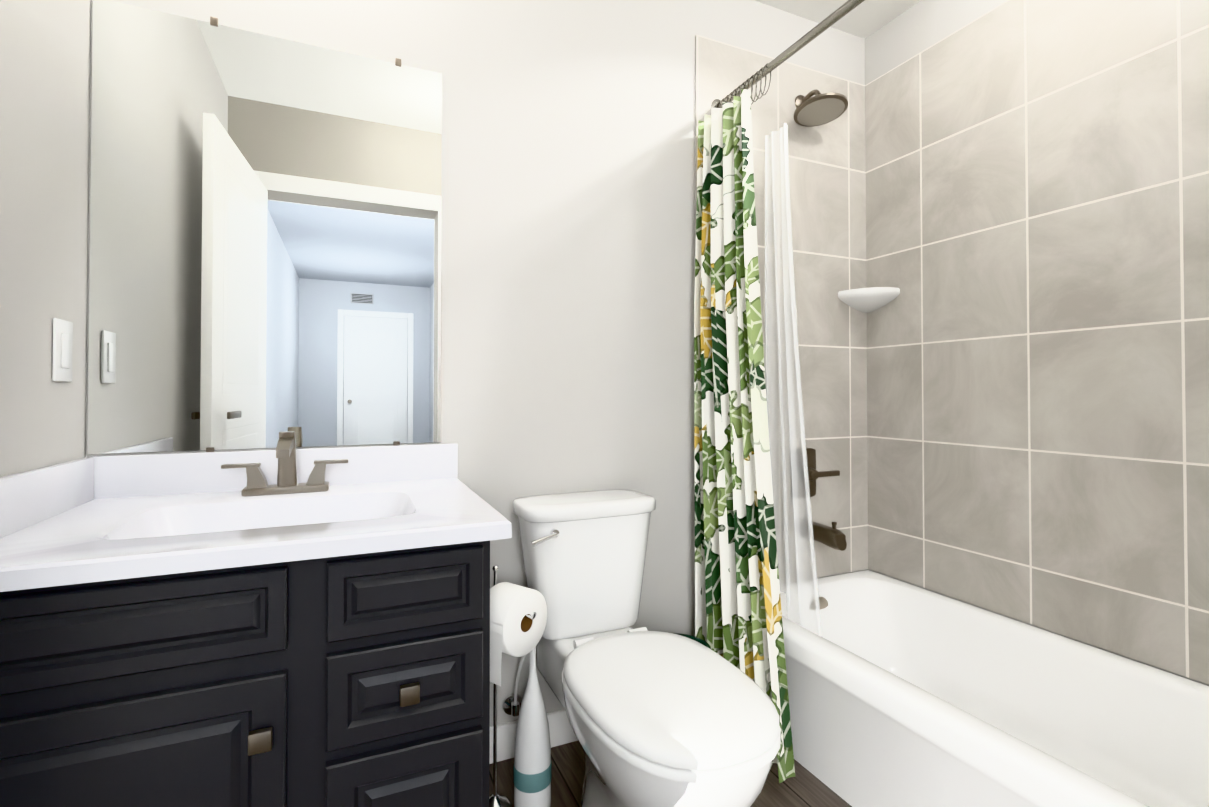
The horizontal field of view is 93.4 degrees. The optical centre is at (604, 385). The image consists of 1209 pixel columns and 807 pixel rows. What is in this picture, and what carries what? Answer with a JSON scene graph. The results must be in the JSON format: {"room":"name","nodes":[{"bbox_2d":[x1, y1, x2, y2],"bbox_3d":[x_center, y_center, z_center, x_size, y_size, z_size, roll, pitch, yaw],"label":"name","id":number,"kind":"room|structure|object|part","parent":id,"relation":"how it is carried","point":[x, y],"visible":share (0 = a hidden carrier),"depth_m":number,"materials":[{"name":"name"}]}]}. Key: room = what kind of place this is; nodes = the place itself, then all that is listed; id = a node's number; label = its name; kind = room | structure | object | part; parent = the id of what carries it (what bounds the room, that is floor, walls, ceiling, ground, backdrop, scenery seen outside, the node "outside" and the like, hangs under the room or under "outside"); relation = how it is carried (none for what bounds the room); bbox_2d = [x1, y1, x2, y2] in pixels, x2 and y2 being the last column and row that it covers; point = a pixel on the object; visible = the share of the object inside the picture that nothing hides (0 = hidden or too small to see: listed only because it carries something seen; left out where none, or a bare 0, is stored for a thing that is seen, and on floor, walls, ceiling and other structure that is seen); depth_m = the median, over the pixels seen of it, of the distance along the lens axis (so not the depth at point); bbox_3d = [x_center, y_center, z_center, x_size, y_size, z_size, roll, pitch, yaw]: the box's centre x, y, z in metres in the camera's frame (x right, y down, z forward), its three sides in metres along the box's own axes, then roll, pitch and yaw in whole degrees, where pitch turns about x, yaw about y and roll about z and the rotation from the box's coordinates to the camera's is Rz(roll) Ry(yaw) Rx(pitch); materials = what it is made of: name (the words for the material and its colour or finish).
{"room":"bathroom","nodes":[
{"label":"bathroom","id":0,"kind":"room"},
{"bbox_2d":[0,0,90,476],"bbox_3d":[-0.867,-0.172,0.469,0.120,2.470,1.724,0,-1,-24],"label":"wall","id":1,"kind":"structure","parent":0,"point":[45,54],"depth_m":1.09,"materials":[{"name":"grey paint"}]},
{"bbox_2d":[52,318,72,381],"bbox_3d":[-1.104,-0.071,1.165,0.010,0.125,0.076,0,-1,-24],"label":"light switch","id":2,"kind":"object","parent":1,"relation":"attached to","point":[62,349],"visible":1,"depth_m":1.15,"materials":[{"name":"white plastic"}]},
{"bbox_2d":[86,0,867,726],"bbox_3d":[-0.086,-0.154,1.825,2.649,2.470,0.120,0,-1,-24],"label":"wall","id":3,"kind":"structure","parent":0,"point":[568,208],"depth_m":1.75,"materials":[{"name":"grey paint"}]},
{"bbox_2d":[88,0,441,453],"bbox_3d":[-0.805,-0.364,1.435,0.764,1.049,0.009,0,-1,-24],"label":"mirror","id":4,"kind":"object","parent":3,"relation":"attached to","point":[265,240],"visible":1,"depth_m":1.41,"materials":[{"name":"clear glass"}]},
{"bbox_2d":[87,443,457,498],"bbox_3d":[-0.783,0.208,1.430,0.812,0.096,0.021,0,-1,-24],"label":"backsplash","id":5,"kind":"structure","parent":3,"relation":"attached to","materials":[{"name":"white stone"}]},
{"bbox_2d":[489,709,577,763],"bbox_3d":[-0.020,1.030,1.765,0.913,0.099,0.014,0,-1,-24],"label":"baseboard","id":6,"kind":"structure","parent":3,"relation":"attached to","point":[561,732],"depth_m":1.65,"materials":[{"name":"white paint"}]},
{"bbox_2d":[694,40,821,782],"bbox_3d":[0.418,0.069,1.737,0.151,1.960,0.443,0,-1,-24],"label":"shower curtain","id":7,"kind":"object","parent":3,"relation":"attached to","point":[738,618],"depth_m":1.75,"materials":[{"name":"multicoloured fabric"}]},
{"bbox_2d":[695,35,867,583],"bbox_3d":[0.676,-0.237,2.095,0.798,1.911,0.008,0,-1,-24],"label":"wall tiles","id":8,"kind":"structure","parent":3,"relation":"attached to","point":[827,177],"depth_m":2.15,"materials":[{"name":"beige tile"}]},
{"bbox_2d":[790,89,847,550],"bbox_3d":[0.784,-0.261,2.035,0.212,1.646,0.188,0,-1,-24],"label":"fittings","id":9,"kind":"object","parent":8,"relation":"attached to","point":[818,108],"visible":0.88,"depth_m":2.05,"materials":[{"name":"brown metal"}]},
{"bbox_3d":[0.735,0.323,2.102,0.116,0.180,0.012,0,-1,-24],"label":"valve plate mount","id":10,"kind":"part","parent":9,"relation":"part of","materials":[{"name":"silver metal"}]},
{"bbox_3d":[0.754,-1.055,2.079,0.018,0.035,0.088,0,-1,-24],"label":"arm mount","id":11,"kind":"part","parent":9,"relation":"part of","materials":[{"name":"silver metal"}]},
{"bbox_3d":[0.771,0.526,2.019,0.072,0.072,0.188,0,-1,-24],"label":"tub spout mount","id":12,"kind":"part","parent":9,"relation":"part of","materials":[{"name":"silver metal"}]},
{"bbox_3d":[0.806,0.323,2.079,0.130,0.020,0.015,0,-1,-24],"label":"valve lever mount","id":13,"kind":"part","parent":9,"relation":"part of","materials":[{"name":"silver metal"}]},
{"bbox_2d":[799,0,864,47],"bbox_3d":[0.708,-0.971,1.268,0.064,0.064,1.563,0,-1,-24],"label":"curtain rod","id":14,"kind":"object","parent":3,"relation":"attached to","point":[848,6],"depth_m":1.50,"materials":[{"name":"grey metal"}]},
{"bbox_3d":[0.709,-0.972,1.268,0.025,0.025,1.540,0,-1,-24],"label":"rod","id":15,"kind":"part","parent":14,"relation":"part of","materials":[{"name":"grey metal"}]},
{"bbox_2d":[489,741,851,806],"bbox_3d":[0.264,1.120,1.020,2.649,0.100,1.844,0,-1,-24],"label":"floor","id":16,"kind":"structure","parent":0,"point":[804,787],"depth_m":1.53,"materials":[{"name":"brown wood"}]},
{"bbox_2d":[0,431,511,806],"bbox_3d":[-0.664,0.589,1.157,0.812,0.965,0.607,0,-1,-24],"label":"bathroom vanity","id":17,"kind":"object","parent":16,"relation":"on","point":[286,623],"visible":1,"depth_m":0.95,"materials":[{"name":"painted wood"},{"name":"cultured marble"},{"name":"brushed nickel"}]},
{"bbox_3d":[-0.710,0.702,0.841,0.419,0.472,0.020,0,-1,-24],"label":"door","id":18,"kind":"part","parent":17,"relation":"part of","materials":[{"name":"grey wood"}]},
{"bbox_3d":[-0.710,0.361,0.846,0.419,0.132,0.020,0,-1,-24],"label":"false drawer","id":19,"kind":"part","parent":17,"relation":"part of","materials":[{"name":"grey wood"}]},
{"bbox_2d":[0,478,511,591],"bbox_3d":[-0.665,0.307,1.163,0.812,0.110,0.602,0,-1,-24],"label":"countertop","id":20,"kind":"structure","parent":17,"relation":"on","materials":[{"name":"white stone"}]},
{"bbox_2d":[221,431,347,495],"bbox_3d":[-0.738,0.181,1.319,0.264,0.145,0.138,0,-1,-24],"label":"faucet","id":21,"kind":"object","parent":20,"relation":"on","point":[257,484],"depth_m":1.34,"materials":[{"name":"brown metal"}]},
{"bbox_3d":[-0.537,0.555,0.889,0.032,0.032,0.014,0,-1,-24],"label":"knob door","id":22,"kind":"part","parent":17,"relation":"part of","materials":[{"name":"silver metal"}]},
{"bbox_3d":[-0.346,0.787,1.002,0.261,0.306,0.020,0,-1,-24],"label":"drawer","id":23,"kind":"part","parent":17,"relation":"part of","materials":[{"name":"grey wood"}]},
{"bbox_3d":[-0.346,0.531,1.005,0.261,0.157,0.020,0,-1,-24],"label":"drawer","id":24,"kind":"part","parent":17,"relation":"part of","materials":[{"name":"grey wood"}]},
{"bbox_3d":[-0.346,0.364,1.008,0.261,0.132,0.020,0,-1,-24],"label":"drawer","id":25,"kind":"part","parent":17,"relation":"part of","materials":[{"name":"grey wood"}]},
{"bbox_3d":[-0.335,0.531,0.980,0.032,0.032,0.014,0,-1,-24],"label":"knob drawer","id":26,"kind":"part","parent":17,"relation":"part of","materials":[{"name":"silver metal"}]},
{"bbox_2d":[489,565,546,806],"bbox_3d":[-0.234,0.765,1.413,0.186,0.620,0.180,0,-1,-24],"label":"toilet paper stand","id":27,"kind":"object","parent":16,"relation":"on","point":[518,617],"visible":0.9,"depth_m":1.38,"materials":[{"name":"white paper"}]},
{"bbox_3d":[-0.220,0.555,1.404,0.073,0.019,0.120,0,-1,-24],"label":"arm","id":28,"kind":"part","parent":27,"relation":"part of"},
{"bbox_2d":[514,646,550,806],"bbox_3d":[-0.182,0.859,1.446,0.095,0.433,0.095,0,-1,-24],"label":"toilet brush","id":29,"kind":"object","parent":16,"relation":"on","point":[532,769],"visible":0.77,"depth_m":1.41,"materials":[{"name":"white plastic"}]},
{"bbox_2d":[502,489,780,806],"bbox_3d":[0.060,0.695,1.346,0.410,0.758,0.826,0,-1,-24],"label":"toilet","id":30,"kind":"object","parent":16,"relation":"on","point":[660,719],"visible":0.9,"depth_m":1.23,"materials":[{"name":"white ceramic"}]},
{"bbox_3d":[-0.154,0.395,1.461,0.068,0.030,0.016,0,-1,-24],"label":"lever","id":31,"kind":"part","parent":30,"relation":"part of","materials":[{"name":"silver metal"}]},
{"bbox_3d":[-0.056,0.517,1.628,0.372,0.319,0.194,0,-1,-24],"label":"tank","id":32,"kind":"part","parent":30,"relation":"part of","materials":[{"name":"white ceramic"}]},
{"bbox_3d":[-0.056,0.340,1.630,0.396,0.040,0.216,0,-1,-24],"label":"tank lid","id":33,"kind":"part","parent":30,"relation":"part of","materials":[{"name":"white ceramic"}]},
{"bbox_3d":[0.116,0.873,1.236,0.368,0.400,0.575,0,-1,-24],"label":"bowl","id":34,"kind":"part","parent":30,"relation":"part of","materials":[{"name":"white ceramic"}]},
{"bbox_3d":[0.128,0.634,1.212,0.372,0.031,0.520,0,-1,-24],"label":"lid","id":35,"kind":"part","parent":30,"relation":"part of","materials":[{"name":"white plastic"}]},
{"bbox_3d":[0.128,0.661,1.211,0.376,0.019,0.523,0,-1,-24],"label":"seat","id":36,"kind":"part","parent":30,"relation":"part of","materials":[{"name":"white plastic"}]},
{"bbox_2d":[673,633,710,648],"bbox_3d":[0.219,0.932,1.705,0.198,0.295,0.198,0,-1,-24],"label":"waste bin","id":37,"kind":"object","parent":16,"relation":"on","point":[703,642],"visible":0.08,"depth_m":1.77,"materials":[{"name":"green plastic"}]},
{"bbox_2d":[780,570,1208,806],"bbox_3d":[1.032,0.893,1.383,0.694,0.363,1.552,0,-1,-24],"label":"bathtub","id":38,"kind":"object","parent":16,"relation":"on","point":[902,694],"visible":0.83,"depth_m":1.48,"materials":[{"name":"white ceramic"}]},
{"bbox_2d":[754,0,919,38],"bbox_3d":[0.264,-1.450,1.055,2.649,0.100,1.844,0,-1,-24],"label":"ceiling","id":39,"kind":"structure","parent":0,"point":[865,19],"depth_m":2.11,"materials":[{"name":"white paint"}]},
{"bbox_2d":[865,0,1208,685],"bbox_3d":[1.444,-0.159,1.496,0.120,2.470,1.724,0,-1,-24],"label":"wall","id":40,"kind":"structure","parent":0,"point":[914,30],"depth_m":2.06,"materials":[{"name":"ceramic tile"},{"name":"grout"},{"name":"paint"}]},
{"bbox_2d":[838,287,899,312],"bbox_3d":[0.997,-0.325,2.152,0.150,0.075,0.150,0,-1,-24],"label":"corner shelf","id":41,"kind":"object","parent":40,"relation":"attached to","point":[865,300],"visible":1,"depth_m":2.14,"materials":[{"name":"white ceramic"}]},
{"bbox_2d":[865,0,1208,684],"bbox_3d":[1.355,-0.245,1.541,0.008,1.911,1.556,0,-1,-24],"label":"wall tile","id":42,"kind":"structure","parent":40,"relation":"attached to","point":[1037,213],"depth_m":1.66,"materials":[{"name":"grey tile"}]}
]}

